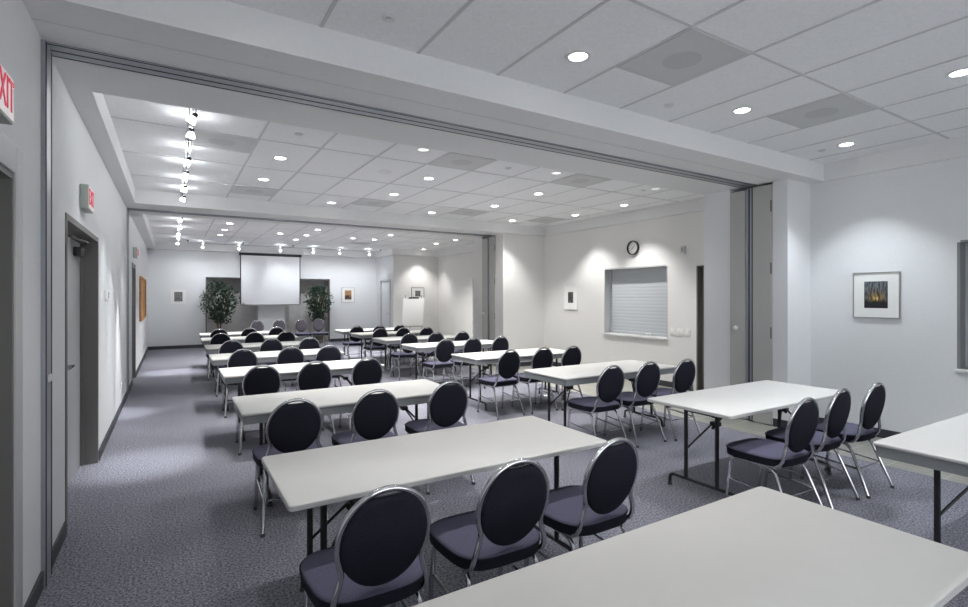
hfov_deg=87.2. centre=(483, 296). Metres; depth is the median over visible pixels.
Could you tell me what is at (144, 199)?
ceiling beam
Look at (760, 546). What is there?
folding table
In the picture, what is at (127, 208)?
trim
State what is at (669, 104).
sprinkler
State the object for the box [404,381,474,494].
banquet chair
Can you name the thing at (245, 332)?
banquet chair
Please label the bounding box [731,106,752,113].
recessed light
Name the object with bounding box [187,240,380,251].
track
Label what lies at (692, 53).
ceiling vent
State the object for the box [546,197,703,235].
soffit
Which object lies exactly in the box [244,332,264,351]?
banquet chair
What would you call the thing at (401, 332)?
banquet chair
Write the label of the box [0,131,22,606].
door
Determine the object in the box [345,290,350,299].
print
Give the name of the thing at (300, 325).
banquet chair
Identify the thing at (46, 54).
door frame
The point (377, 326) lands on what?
banquet chair
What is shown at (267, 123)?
grid
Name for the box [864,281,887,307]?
print
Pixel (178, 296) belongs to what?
print
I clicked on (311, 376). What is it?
banquet chair
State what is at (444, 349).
banquet chair
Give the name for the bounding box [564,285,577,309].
framed picture
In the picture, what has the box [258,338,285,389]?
banquet chair
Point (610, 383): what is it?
banquet chair
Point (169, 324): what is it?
wall
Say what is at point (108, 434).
baseboard
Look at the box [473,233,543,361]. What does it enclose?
wall
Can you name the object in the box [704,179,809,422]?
wall
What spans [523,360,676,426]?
folding table
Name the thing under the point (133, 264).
door
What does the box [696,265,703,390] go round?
door
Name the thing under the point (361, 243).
ceiling vent
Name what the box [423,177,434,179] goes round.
recessed light
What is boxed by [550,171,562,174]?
recessed light
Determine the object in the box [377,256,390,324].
wall
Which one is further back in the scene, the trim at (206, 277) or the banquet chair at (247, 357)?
the trim at (206, 277)
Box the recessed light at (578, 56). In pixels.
[565,50,590,62]
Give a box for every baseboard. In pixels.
[24,571,42,606]
[52,521,66,567]
[99,391,127,460]
[136,347,147,375]
[148,344,203,349]
[330,338,371,341]
[520,361,530,365]
[552,362,690,390]
[773,418,786,426]
[819,417,900,437]
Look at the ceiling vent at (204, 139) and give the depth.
5.35 m
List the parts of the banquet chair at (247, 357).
leg, leg, frame, panel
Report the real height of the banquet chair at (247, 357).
0.899 m
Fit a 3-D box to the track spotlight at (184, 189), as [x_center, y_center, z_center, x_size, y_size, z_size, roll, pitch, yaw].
[-4.072,-1.481,6.894,0.075,0.133,0.071,0,0,-32]
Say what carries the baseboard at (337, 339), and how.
attached to the wall at (169, 324)
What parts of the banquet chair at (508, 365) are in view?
leg, leg, seat, leg, frame, panel, leg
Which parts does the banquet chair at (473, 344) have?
frame, panel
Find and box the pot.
[313,336,323,342]
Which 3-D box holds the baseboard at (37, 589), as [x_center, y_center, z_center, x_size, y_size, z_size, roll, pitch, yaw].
[-2.295,1.550,2.580,0.014,0.100,0.460,0,0,-32]
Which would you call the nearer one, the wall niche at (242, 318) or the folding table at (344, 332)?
the folding table at (344, 332)
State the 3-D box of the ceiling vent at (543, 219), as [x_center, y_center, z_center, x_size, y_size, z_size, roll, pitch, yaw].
[1.325,-1.625,10.830,0.610,0.006,0.610,0,0,-32]
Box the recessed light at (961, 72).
[945,67,967,77]
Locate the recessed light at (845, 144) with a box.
[836,142,855,146]
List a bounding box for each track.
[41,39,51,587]
[46,41,756,187]
[128,208,491,236]
[181,108,195,196]
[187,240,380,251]
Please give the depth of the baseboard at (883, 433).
5.72 m
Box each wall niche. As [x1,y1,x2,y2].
[207,278,256,344]
[285,280,327,340]
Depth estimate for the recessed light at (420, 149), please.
5.62 m
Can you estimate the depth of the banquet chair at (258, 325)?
15.15 m
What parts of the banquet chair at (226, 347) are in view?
leg, frame, panel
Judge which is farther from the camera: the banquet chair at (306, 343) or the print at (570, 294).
the print at (570, 294)
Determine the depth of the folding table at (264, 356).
7.41 m
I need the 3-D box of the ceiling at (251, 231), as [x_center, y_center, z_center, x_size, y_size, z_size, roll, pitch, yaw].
[-4.492,-1.660,14.554,9.400,0.060,8.500,0,0,-32]
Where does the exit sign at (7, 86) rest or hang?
attached to the wall at (76, 160)
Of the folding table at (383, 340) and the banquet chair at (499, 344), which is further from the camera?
the folding table at (383, 340)
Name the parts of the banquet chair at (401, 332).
panel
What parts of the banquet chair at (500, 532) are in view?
leg, leg, seat, leg, frame, panel, leg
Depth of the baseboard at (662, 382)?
9.06 m
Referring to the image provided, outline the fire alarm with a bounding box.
[680,246,685,253]
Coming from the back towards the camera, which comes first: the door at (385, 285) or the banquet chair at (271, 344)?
the door at (385, 285)
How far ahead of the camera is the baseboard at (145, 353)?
11.85 m
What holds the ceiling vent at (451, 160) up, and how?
in the ceiling at (134, 136)
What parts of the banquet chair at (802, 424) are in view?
leg, leg, leg, seat, frame, panel, leg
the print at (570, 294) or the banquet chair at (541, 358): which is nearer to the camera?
the banquet chair at (541, 358)
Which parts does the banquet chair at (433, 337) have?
frame, panel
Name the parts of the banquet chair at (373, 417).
seat, frame, panel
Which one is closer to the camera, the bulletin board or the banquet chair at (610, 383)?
the banquet chair at (610, 383)
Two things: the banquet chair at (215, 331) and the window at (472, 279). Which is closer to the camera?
the banquet chair at (215, 331)
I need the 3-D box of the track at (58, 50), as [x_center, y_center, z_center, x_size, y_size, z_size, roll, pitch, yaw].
[0.461,-1.414,4.710,6.940,0.016,0.180,0,0,-32]
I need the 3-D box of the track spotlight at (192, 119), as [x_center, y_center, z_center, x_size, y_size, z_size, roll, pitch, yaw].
[-2.393,-1.480,4.167,0.087,0.136,0.071,0,0,-32]
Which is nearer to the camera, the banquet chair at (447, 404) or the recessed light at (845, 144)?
the banquet chair at (447, 404)
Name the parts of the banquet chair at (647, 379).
leg, leg, leg, seat, frame, panel, leg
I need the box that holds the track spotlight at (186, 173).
[182,167,188,178]
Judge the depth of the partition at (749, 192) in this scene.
6.53 m
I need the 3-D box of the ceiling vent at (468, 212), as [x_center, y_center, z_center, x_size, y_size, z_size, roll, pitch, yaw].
[-0.298,-1.625,9.832,0.610,0.006,0.610,0,0,-32]
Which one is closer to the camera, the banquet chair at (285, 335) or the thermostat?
the thermostat
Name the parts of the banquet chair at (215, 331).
panel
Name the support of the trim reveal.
attached to the ceiling beam at (220, 29)
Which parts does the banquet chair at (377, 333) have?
seat, frame, panel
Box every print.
[174,292,182,300]
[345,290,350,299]
[568,292,572,302]
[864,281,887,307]
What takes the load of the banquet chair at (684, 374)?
on the floor
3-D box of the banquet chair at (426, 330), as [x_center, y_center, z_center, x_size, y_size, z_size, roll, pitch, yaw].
[-1.450,1.151,12.023,0.480,0.899,0.556,0,0,-31]
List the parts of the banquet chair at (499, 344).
panel, frame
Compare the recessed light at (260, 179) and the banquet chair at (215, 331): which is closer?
the recessed light at (260, 179)
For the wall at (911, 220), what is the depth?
5.66 m
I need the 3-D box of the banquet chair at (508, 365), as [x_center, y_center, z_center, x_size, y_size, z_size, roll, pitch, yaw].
[0.218,1.151,6.944,0.480,0.899,0.556,0,0,-33]
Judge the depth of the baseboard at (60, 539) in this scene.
3.17 m
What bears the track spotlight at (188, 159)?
attached to the track at (186, 139)
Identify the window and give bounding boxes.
[471,279,472,320]
[603,265,667,339]
[955,240,967,372]
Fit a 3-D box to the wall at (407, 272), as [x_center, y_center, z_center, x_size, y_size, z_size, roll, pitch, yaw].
[-2.437,0.090,17.990,1.700,3.020,0.200,0,0,-32]
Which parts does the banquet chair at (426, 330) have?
panel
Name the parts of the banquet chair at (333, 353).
panel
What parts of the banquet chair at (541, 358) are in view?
leg, seat, leg, frame, panel, leg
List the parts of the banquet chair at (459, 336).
panel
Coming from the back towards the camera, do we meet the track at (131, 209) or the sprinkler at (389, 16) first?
the track at (131, 209)
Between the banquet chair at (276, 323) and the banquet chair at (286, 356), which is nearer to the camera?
the banquet chair at (286, 356)
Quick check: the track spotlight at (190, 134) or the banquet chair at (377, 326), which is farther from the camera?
the banquet chair at (377, 326)
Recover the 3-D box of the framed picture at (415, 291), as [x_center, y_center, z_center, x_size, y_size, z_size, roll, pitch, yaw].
[-2.335,-0.100,17.920,0.480,0.440,0.025,0,0,-32]
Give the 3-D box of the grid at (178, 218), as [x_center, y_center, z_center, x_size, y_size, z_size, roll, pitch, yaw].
[-4.282,-1.633,14.214,8.800,0.014,7.700,0,0,-32]
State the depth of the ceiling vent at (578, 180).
7.11 m
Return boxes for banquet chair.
[206,329,228,367]
[206,333,231,380]
[214,340,243,396]
[221,349,257,417]
[235,364,281,455]
[240,328,256,335]
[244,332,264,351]
[250,320,263,330]
[252,398,328,537]
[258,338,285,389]
[268,327,283,334]
[273,319,285,329]
[276,346,304,390]
[277,331,295,341]
[291,337,319,389]
[295,319,311,338]
[297,361,335,434]
[299,484,430,606]
[312,319,328,347]
[315,345,341,386]
[331,389,398,445]
[339,357,382,430]
[342,326,363,359]
[364,328,389,367]
[366,325,386,358]
[386,324,408,359]
[387,327,412,367]
[390,333,420,380]
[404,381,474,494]
[417,332,446,376]
[418,327,434,365]
[422,339,455,382]
[428,458,549,600]
[442,331,472,374]
[449,337,485,388]
[476,336,508,383]
[477,349,524,419]
[511,347,557,413]
[524,437,638,566]
[540,345,582,409]
[567,365,626,449]
[603,361,666,447]
[640,358,701,440]
[725,397,822,505]
[763,388,859,508]
[800,382,894,498]
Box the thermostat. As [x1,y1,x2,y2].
[105,290,108,300]
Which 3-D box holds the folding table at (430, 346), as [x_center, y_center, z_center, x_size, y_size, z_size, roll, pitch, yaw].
[-0.542,1.230,9.364,1.810,0.740,0.760,0,0,-32]
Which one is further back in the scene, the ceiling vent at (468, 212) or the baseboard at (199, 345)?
the baseboard at (199, 345)
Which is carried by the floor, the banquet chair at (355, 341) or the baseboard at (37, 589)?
the banquet chair at (355, 341)
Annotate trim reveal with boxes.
[31,18,777,180]
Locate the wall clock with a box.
[627,241,638,254]
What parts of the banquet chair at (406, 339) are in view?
seat, frame, panel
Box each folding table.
[199,331,268,367]
[200,335,298,376]
[204,341,300,391]
[209,348,343,410]
[219,359,383,441]
[232,379,439,506]
[262,416,606,591]
[335,328,410,359]
[350,330,424,361]
[373,334,455,376]
[401,340,492,379]
[411,486,967,606]
[451,348,564,410]
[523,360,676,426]
[647,380,845,495]
[873,413,967,542]
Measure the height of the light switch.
0.125 m
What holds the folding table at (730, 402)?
on the floor
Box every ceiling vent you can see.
[188,130,257,153]
[230,185,277,196]
[347,242,370,244]
[352,198,395,206]
[428,152,495,170]
[447,209,488,215]
[528,217,565,222]
[550,174,611,187]
[617,28,749,85]
[768,94,876,128]
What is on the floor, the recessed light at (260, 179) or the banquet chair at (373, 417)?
the banquet chair at (373, 417)
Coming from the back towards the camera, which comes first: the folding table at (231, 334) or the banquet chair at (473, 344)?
the folding table at (231, 334)
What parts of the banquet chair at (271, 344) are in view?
frame, panel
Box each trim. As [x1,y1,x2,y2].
[127,208,128,395]
[206,277,329,341]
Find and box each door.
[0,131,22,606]
[65,212,98,531]
[132,262,135,379]
[380,279,390,327]
[482,238,486,351]
[489,236,495,365]
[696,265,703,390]
[730,191,745,418]
[753,184,772,424]
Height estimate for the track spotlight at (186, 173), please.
0.135 m
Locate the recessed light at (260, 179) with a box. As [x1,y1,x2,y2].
[257,178,269,180]
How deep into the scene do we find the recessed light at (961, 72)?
3.71 m
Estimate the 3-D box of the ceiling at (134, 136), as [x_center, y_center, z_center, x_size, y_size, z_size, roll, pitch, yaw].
[-0.671,-1.660,7.676,8.700,0.060,4.920,0,0,-32]
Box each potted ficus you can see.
[198,280,243,328]
[302,285,333,342]
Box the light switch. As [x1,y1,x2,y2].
[677,329,682,335]
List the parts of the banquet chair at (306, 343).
panel, frame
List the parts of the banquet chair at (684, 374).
leg, leg, seat, leg, frame, panel, leg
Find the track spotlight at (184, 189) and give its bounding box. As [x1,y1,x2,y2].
[181,182,186,191]
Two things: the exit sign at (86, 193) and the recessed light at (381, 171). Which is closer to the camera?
the exit sign at (86, 193)
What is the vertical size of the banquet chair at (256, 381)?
0.899 m
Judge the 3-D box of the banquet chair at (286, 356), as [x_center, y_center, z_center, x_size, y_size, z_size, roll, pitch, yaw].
[-2.836,1.151,7.354,0.480,0.899,0.556,0,0,-30]
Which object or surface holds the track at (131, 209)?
attached to the ceiling beam at (144, 199)
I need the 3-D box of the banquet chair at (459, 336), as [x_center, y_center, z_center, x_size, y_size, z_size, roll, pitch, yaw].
[-0.557,1.151,10.518,0.480,0.899,0.556,0,0,-30]
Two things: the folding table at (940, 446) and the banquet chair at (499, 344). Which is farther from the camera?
the banquet chair at (499, 344)
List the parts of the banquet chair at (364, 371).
leg, frame, panel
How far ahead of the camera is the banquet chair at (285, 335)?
10.43 m
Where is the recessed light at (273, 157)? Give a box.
[272,156,287,159]
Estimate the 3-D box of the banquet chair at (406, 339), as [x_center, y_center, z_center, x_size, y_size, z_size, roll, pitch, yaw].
[-1.554,1.151,10.021,0.480,0.899,0.556,0,0,-30]
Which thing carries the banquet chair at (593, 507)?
on the floor
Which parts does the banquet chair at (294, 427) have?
leg, leg, seat, frame, panel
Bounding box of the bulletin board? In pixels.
[139,276,145,320]
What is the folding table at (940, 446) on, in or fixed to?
on the floor
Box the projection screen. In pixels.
[239,252,301,305]
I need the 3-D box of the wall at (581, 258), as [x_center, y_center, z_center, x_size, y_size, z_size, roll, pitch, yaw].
[2.815,0.090,9.891,0.160,3.020,5.040,0,0,-32]
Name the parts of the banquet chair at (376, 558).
leg, seat, panel, backrest, leg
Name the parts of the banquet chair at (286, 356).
panel, frame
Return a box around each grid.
[110,108,696,225]
[152,218,474,251]
[319,0,967,159]
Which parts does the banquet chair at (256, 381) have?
leg, leg, panel, frame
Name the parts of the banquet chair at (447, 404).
seat, frame, panel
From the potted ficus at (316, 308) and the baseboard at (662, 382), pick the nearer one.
the baseboard at (662, 382)
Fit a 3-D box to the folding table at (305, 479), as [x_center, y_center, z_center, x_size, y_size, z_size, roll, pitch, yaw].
[-0.227,1.230,2.878,1.813,0.740,0.763,0,0,-32]
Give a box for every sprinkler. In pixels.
[381,14,395,22]
[664,103,673,107]
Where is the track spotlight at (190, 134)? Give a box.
[186,124,194,138]
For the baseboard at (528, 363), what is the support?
attached to the wall at (519, 258)
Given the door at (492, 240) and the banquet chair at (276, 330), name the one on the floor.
the banquet chair at (276, 330)
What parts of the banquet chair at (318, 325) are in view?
backrest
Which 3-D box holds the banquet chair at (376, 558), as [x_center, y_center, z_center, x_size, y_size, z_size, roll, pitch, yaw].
[-0.483,1.151,2.098,0.480,0.899,0.556,0,0,-31]
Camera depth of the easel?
16.21 m
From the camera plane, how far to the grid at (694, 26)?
3.47 m
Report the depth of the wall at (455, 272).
17.22 m
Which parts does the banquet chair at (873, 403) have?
leg, seat, leg, frame, panel, leg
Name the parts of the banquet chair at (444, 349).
seat, frame, panel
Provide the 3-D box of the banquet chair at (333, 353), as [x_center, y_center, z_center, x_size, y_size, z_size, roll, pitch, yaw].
[-2.360,1.151,7.553,0.480,0.899,0.556,0,0,-30]
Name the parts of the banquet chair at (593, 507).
leg, leg, leg, seat, frame, panel, leg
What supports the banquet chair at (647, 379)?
on the floor
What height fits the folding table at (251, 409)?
0.740 m
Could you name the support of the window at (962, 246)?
in the wall at (911, 220)
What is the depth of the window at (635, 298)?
9.81 m
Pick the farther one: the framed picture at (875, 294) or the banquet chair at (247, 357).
the banquet chair at (247, 357)
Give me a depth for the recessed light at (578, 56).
3.44 m
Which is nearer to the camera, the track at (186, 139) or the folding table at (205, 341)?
the track at (186, 139)
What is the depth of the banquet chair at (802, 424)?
3.60 m
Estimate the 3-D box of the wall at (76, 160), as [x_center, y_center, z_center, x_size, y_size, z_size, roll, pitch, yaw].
[-4.517,0.090,6.027,0.160,3.020,21.800,0,0,-32]
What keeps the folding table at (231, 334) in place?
on the floor
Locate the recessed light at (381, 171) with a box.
[378,170,391,173]
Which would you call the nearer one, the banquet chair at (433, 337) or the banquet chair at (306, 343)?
the banquet chair at (306, 343)
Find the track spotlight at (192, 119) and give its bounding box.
[186,109,197,124]
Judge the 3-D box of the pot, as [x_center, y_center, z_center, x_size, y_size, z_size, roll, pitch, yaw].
[-5.695,1.435,17.465,0.380,0.330,0.380,0,0,-32]
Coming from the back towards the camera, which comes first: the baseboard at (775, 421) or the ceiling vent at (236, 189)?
the ceiling vent at (236, 189)
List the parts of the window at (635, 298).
sill, rail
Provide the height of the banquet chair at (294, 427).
0.899 m
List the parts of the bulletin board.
cork panel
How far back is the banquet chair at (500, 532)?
2.23 m
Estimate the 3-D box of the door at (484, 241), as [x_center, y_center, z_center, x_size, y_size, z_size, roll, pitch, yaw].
[0.002,0.110,12.033,0.108,2.960,0.216,0,0,-32]
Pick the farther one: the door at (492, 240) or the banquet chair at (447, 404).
the door at (492, 240)
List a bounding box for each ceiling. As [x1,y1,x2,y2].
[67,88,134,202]
[103,94,703,226]
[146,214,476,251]
[225,0,967,163]
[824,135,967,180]
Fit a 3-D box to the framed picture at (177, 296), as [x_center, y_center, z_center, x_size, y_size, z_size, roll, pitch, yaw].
[-9.376,0.010,15.585,0.420,0.450,0.025,0,0,-32]
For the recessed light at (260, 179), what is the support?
in the ceiling at (134, 136)
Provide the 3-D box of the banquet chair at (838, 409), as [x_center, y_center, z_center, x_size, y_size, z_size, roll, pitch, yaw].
[2.619,1.151,4.100,0.480,0.899,0.556,0,0,-33]
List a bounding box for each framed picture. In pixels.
[170,289,185,303]
[342,288,353,302]
[411,287,423,297]
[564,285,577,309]
[853,271,900,318]
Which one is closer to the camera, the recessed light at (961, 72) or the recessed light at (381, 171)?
the recessed light at (961, 72)
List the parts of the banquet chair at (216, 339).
panel, frame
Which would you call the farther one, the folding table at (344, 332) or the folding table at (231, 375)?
the folding table at (344, 332)
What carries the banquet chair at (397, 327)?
on the floor
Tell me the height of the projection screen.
1.705 m
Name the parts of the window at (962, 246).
sill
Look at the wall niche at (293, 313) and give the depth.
18.23 m
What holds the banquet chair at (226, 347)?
on the floor
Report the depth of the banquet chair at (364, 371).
5.88 m
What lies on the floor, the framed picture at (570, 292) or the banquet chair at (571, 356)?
the banquet chair at (571, 356)
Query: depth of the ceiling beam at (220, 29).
3.61 m
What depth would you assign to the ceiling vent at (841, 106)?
4.46 m
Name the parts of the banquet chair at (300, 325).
backrest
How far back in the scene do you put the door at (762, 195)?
6.37 m
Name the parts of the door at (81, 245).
closer arm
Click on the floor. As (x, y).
(166, 516)
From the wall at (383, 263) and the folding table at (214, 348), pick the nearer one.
the folding table at (214, 348)
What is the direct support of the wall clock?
attached to the wall at (581, 258)
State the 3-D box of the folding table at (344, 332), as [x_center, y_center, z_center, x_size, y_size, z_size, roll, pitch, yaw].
[-2.912,1.230,13.331,1.810,0.740,0.760,0,0,-32]
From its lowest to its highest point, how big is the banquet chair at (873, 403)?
0.899 m
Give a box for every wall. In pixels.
[0,0,147,606]
[148,249,376,346]
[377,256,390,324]
[391,255,437,333]
[438,252,472,337]
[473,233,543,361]
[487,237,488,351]
[544,211,703,390]
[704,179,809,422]
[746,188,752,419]
[810,156,967,432]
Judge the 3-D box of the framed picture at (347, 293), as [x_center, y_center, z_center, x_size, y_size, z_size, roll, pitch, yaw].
[-4.904,-0.050,18.335,0.460,0.540,0.025,0,0,-32]
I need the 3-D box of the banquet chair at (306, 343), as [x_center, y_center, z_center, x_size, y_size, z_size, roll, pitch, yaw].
[-3.145,1.151,9.019,0.480,0.899,0.556,0,0,-30]
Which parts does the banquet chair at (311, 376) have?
frame, panel, leg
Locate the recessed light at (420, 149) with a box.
[416,147,430,151]
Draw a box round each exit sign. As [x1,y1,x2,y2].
[0,62,14,124]
[80,184,93,213]
[133,247,138,258]
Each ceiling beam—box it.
[22,0,823,194]
[124,189,545,237]
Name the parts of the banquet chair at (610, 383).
leg, leg, seat, leg, frame, panel, leg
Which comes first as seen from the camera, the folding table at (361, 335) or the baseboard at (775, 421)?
the baseboard at (775, 421)
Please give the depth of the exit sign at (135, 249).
9.46 m
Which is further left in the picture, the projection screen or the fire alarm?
the projection screen
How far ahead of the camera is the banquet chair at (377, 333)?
11.31 m
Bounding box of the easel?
[402,295,423,326]
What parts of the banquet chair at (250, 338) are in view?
frame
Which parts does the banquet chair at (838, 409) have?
leg, leg, seat, leg, frame, panel, leg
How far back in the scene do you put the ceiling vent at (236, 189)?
7.84 m
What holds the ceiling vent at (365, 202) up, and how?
in the ceiling at (134, 136)
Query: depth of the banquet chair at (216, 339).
9.79 m
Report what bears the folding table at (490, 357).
on the floor
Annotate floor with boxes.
[36,341,967,606]
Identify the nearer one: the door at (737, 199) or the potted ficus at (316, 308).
the door at (737, 199)
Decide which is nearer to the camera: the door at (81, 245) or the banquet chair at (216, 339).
the door at (81, 245)
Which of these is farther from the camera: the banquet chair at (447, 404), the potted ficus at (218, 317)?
the potted ficus at (218, 317)
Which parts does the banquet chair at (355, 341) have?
frame, panel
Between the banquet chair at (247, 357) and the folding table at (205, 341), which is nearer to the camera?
the banquet chair at (247, 357)
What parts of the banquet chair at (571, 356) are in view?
leg, leg, frame, panel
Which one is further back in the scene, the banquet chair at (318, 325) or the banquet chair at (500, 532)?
the banquet chair at (318, 325)
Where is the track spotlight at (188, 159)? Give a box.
[183,153,191,165]
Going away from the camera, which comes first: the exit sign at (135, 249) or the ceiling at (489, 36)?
the ceiling at (489, 36)

